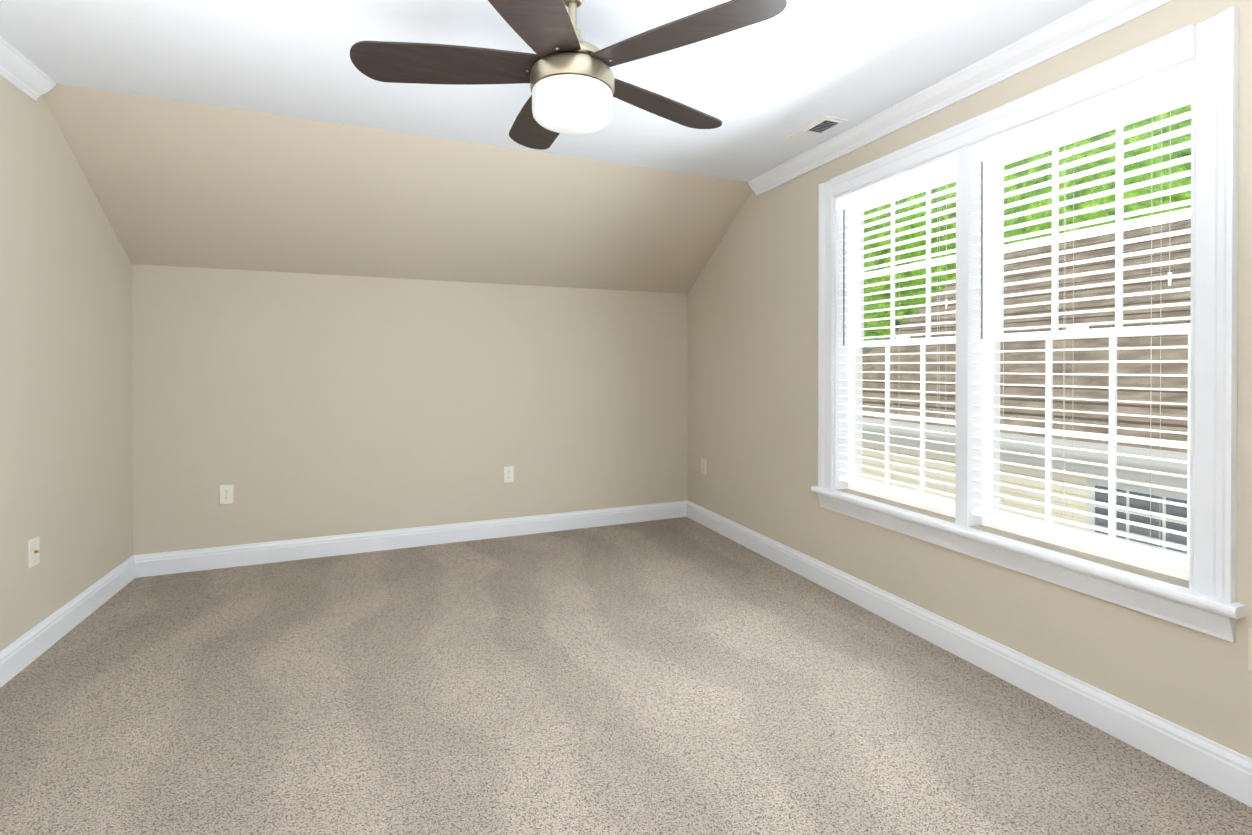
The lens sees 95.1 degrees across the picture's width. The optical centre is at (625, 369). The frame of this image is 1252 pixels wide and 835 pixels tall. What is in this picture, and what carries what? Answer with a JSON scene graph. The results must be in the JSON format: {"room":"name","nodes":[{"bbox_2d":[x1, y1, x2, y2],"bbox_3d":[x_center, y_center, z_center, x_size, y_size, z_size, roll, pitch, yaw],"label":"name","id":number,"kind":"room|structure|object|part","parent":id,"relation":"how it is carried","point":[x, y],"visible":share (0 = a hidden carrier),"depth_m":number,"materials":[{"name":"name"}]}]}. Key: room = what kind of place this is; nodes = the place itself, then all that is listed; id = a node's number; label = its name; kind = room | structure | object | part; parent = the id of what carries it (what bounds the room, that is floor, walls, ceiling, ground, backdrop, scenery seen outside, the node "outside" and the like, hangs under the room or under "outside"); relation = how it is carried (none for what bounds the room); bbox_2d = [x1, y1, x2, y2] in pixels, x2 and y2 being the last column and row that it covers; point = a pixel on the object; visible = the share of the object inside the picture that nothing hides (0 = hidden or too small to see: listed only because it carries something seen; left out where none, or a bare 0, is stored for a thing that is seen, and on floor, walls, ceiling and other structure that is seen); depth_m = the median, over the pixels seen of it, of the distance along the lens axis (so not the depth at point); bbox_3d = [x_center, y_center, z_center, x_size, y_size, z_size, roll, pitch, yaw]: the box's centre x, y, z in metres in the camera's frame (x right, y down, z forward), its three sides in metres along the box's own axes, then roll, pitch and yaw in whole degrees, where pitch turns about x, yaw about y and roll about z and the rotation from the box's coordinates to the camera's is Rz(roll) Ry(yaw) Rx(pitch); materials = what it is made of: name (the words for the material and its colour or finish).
{"room":"empty bedroom","nodes":[
{"label":"empty bedroom","id":0,"kind":"room"},
{"bbox_2d":[0,76,132,650],"bbox_3d":[-1.982,-0.077,0.919,0.160,2.600,5.447,0,0,-22],"label":"wall","id":1,"kind":"structure","parent":0,"point":[66,483],"depth_m":2.58,"materials":[{"name":"beige paint"}]},
{"bbox_2d":[0,36,55,100],"bbox_3d":[-1.693,-1.171,0.509,0.072,0.088,4.160,0,0,-22],"label":"crown molding","id":2,"kind":"structure","parent":1,"relation":"attached to","point":[24,75],"depth_m":2.28,"materials":[{"name":"white paint"}]},
{"bbox_2d":[28,536,39,567],"bbox_3d":[-2.489,0.770,2.416,0.019,0.115,0.070,0,0,-22],"label":"outlet","id":3,"kind":"object","parent":1,"relation":"attached to","point":[33,551],"visible":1,"depth_m":2.41,"materials":[{"name":"white plastic"}]},
{"bbox_2d":[0,555,134,687],"bbox_3d":[-1.900,1.159,0.958,0.016,0.128,5.127,0,0,-22],"label":"baseboard","id":4,"kind":"structure","parent":1,"relation":"attached to","point":[22,652],"depth_m":2.58,"materials":[{"name":"white paint"}]},
{"bbox_2d":[42,83,751,293],"bbox_3d":[-1.015,-0.993,3.590,3.957,0.765,1.065,0,0,-22],"label":"sloped ceiling","id":5,"kind":"structure","parent":0,"point":[175,183],"depth_m":3.33,"materials":[{"name":"beige paint"}]},
{"bbox_2d":[132,264,687,554],"bbox_3d":[-1.212,0.237,4.083,3.957,1.940,0.160,0,0,-22],"label":"wall","id":6,"kind":"structure","parent":0,"point":[290,406],"depth_m":3.84,"materials":[{"name":"beige paint"}]},
{"bbox_2d":[220,484,233,503],"bbox_3d":[-2.439,0.765,3.499,0.070,0.115,0.008,0,0,-22],"label":"electrical outlet","id":7,"kind":"object","parent":6,"relation":"attached to","point":[226,494],"visible":1,"depth_m":3.50,"materials":[{"name":"white plastic"}]},
{"bbox_2d":[134,501,686,577],"bbox_3d":[-1.179,1.143,4.006,3.637,0.128,0.016,0,0,-22],"label":"baseboard","id":8,"kind":"structure","parent":6,"relation":"attached to","point":[164,563],"depth_m":3.83,"materials":[{"name":"white paint"}]},
{"bbox_2d":[504,466,513,482],"bbox_3d":[-0.847,0.762,4.143,0.070,0.115,0.008,0,0,-22],"label":"electrical outlet","id":9,"kind":"object","parent":6,"relation":"attached to","point":[508,474],"visible":1,"depth_m":4.14,"materials":[{"name":"white plastic"}]},
{"bbox_2d":[0,0,1093,181],"bbox_3d":[-0.015,-1.298,1.114,3.957,0.160,4.346,0,0,-22],"label":"ceiling","id":10,"kind":"structure","parent":0,"point":[762,90],"depth_m":2.27,"materials":[{"name":"white paint"}]},
{"bbox_2d":[350,0,786,149],"bbox_3d":[-0.188,-0.998,1.834,1.274,0.448,1.223,0,0,-22],"label":"ceiling fan","id":11,"kind":"object","parent":10,"relation":"hanging from","point":[566,73],"visible":1,"depth_m":1.70,"materials":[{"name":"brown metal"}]},
{"bbox_3d":[-0.536,-0.931,1.762,0.574,0.039,0.291,0,0,-22],"label":"blade","id":12,"kind":"part","parent":11,"relation":"part of","materials":[{"name":"brown wood"}]},
{"bbox_3d":[-0.254,-0.930,1.429,0.422,0.039,0.522,0,0,-22],"label":"blade","id":13,"kind":"part","parent":11,"relation":"part of","materials":[{"name":"brown wood"}]},
{"bbox_3d":[-0.310,-0.933,2.131,0.170,0.039,0.580,0,0,-22],"label":"blade","id":14,"kind":"part","parent":11,"relation":"part of","materials":[{"name":"brown wood"}]},
{"bbox_3d":[0.112,-0.933,2.029,0.573,0.039,0.297,0,0,-22],"label":"blade","id":15,"kind":"part","parent":11,"relation":"part of","materials":[{"name":"brown wood"}]},
{"bbox_3d":[0.146,-0.931,1.594,0.427,0.039,0.518,0,0,-22],"label":"blade","id":16,"kind":"part","parent":11,"relation":"part of","materials":[{"name":"brown wood"}]},
{"bbox_2d":[783,115,847,143],"bbox_3d":[0.965,-1.220,2.934,0.150,0.013,0.315,0,0,-22],"label":"ceiling vent","id":17,"kind":"object","parent":10,"relation":"in","point":[816,128],"visible":1,"depth_m":2.91,"materials":[{"name":"white metal"}]},
{"bbox_2d":[0,517,1251,834],"bbox_3d":[-0.222,1.279,1.637,3.957,0.120,5.447,0,0,-22],"label":"floor","id":18,"kind":"structure","parent":0,"point":[682,675],"depth_m":2.01,"materials":[{"name":"carpet"}]},
{"bbox_2d":[687,0,1251,758],"bbox_3d":[1.538,-0.084,2.342,0.160,2.600,5.447,0,0,-22],"label":"wall","id":19,"kind":"structure","parent":0,"point":[753,374],"depth_m":2.68,"materials":[{"name":"beige paint"}]},
{"bbox_2d":[701,459,705,474],"bbox_3d":[0.601,0.755,4.440,0.008,0.115,0.070,0,0,-22],"label":"outlet","id":20,"kind":"object","parent":19,"relation":"attached to","point":[703,466],"visible":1,"depth_m":4.43,"materials":[{"name":"beige plastic"}]},
{"bbox_2d":[748,0,1173,195],"bbox_3d":[1.612,-1.178,1.845,0.072,0.088,4.160,0,0,-22],"label":"crown molding","id":21,"kind":"structure","parent":19,"relation":"attached to","point":[1086,23],"depth_m":2.32,"materials":[{"name":"white paint"}]},
{"bbox_2d":[687,500,1251,806],"bbox_3d":[1.457,1.152,2.315,0.016,0.128,5.127,0,0,-22],"label":"baseboard","id":22,"kind":"structure","parent":19,"relation":"attached to","point":[1221,768],"depth_m":2.13,"materials":[{"name":"white paint"}]},
{"bbox_2d":[811,6,1246,642],"bbox_3d":[1.471,-0.126,2.440,0.231,1.801,1.748,0,0,-22],"label":"window","id":23,"kind":"structure","parent":19,"relation":"in","point":[1195,68],"depth_m":2.11,"materials":[{"name":"white paint"}]},
{"bbox_2d":[1248,628,1251,669],"bbox_3d":[1.760,0.784,1.574,0.008,0.115,0.070,0,0,-22],"label":"outlet","id":24,"kind":"object","parent":19,"relation":"attached to","point":[1249,648],"visible":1,"depth_m":1.60,"materials":[{"name":"beige plastic"}]},
{"label":"outside","id":25,"kind":"structure","parent":0,"visible":0},
{"bbox_2d":[862,196,931,349],"bbox_3d":[8.959,-3.076,23.790,8.142,14.570,7.893,0,0,-22],"label":"tree","id":26,"kind":"object","parent":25,"point":[898,275],"depth_m":20.92,"materials":[{"name":"green plant"}]},
{"bbox_2d":[867,219,934,338],"bbox_3d":[10.688,-4.989,26.761,10.274,18.368,9.766,0,0,-22],"label":"tree","id":27,"kind":"object","parent":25,"point":[889,275],"depth_m":23.11,"materials":[{"name":"green plant"}]},
{"bbox_2d":[875,144,1081,303],"bbox_3d":[13.954,-5.472,22.695,11.258,19.374,10.211,0,0,-22],"label":"tree","id":28,"kind":"object","parent":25,"point":[933,278],"depth_m":20.62,"materials":[{"name":"green plant"}]},
{"bbox_2d":[862,219,1190,552],"bbox_3d":[11.540,0.821,6.428,10.720,6.950,16.000,0,0,-22],"label":"neighbouring house","id":29,"kind":"structure","parent":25,"point":[1175,467],"depth_m":8.45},
{"bbox_2d":[913,110,1190,248],"bbox_3d":[14.156,-4.404,17.576,9.917,17.289,10.378,0,0,-22],"label":"tree","id":30,"kind":"object","parent":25,"point":[1111,172],"depth_m":14.10,"materials":[{"name":"green plant"}]},
{"bbox_2d":[1113,104,1190,151],"bbox_3d":[17.548,-5.440,13.338,10.811,19.402,10.775,0,0,-22],"label":"tree","id":31,"kind":"object","parent":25,"point":[1178,124],"depth_m":13.44,"materials":[{"name":"green plant"}]}
]}

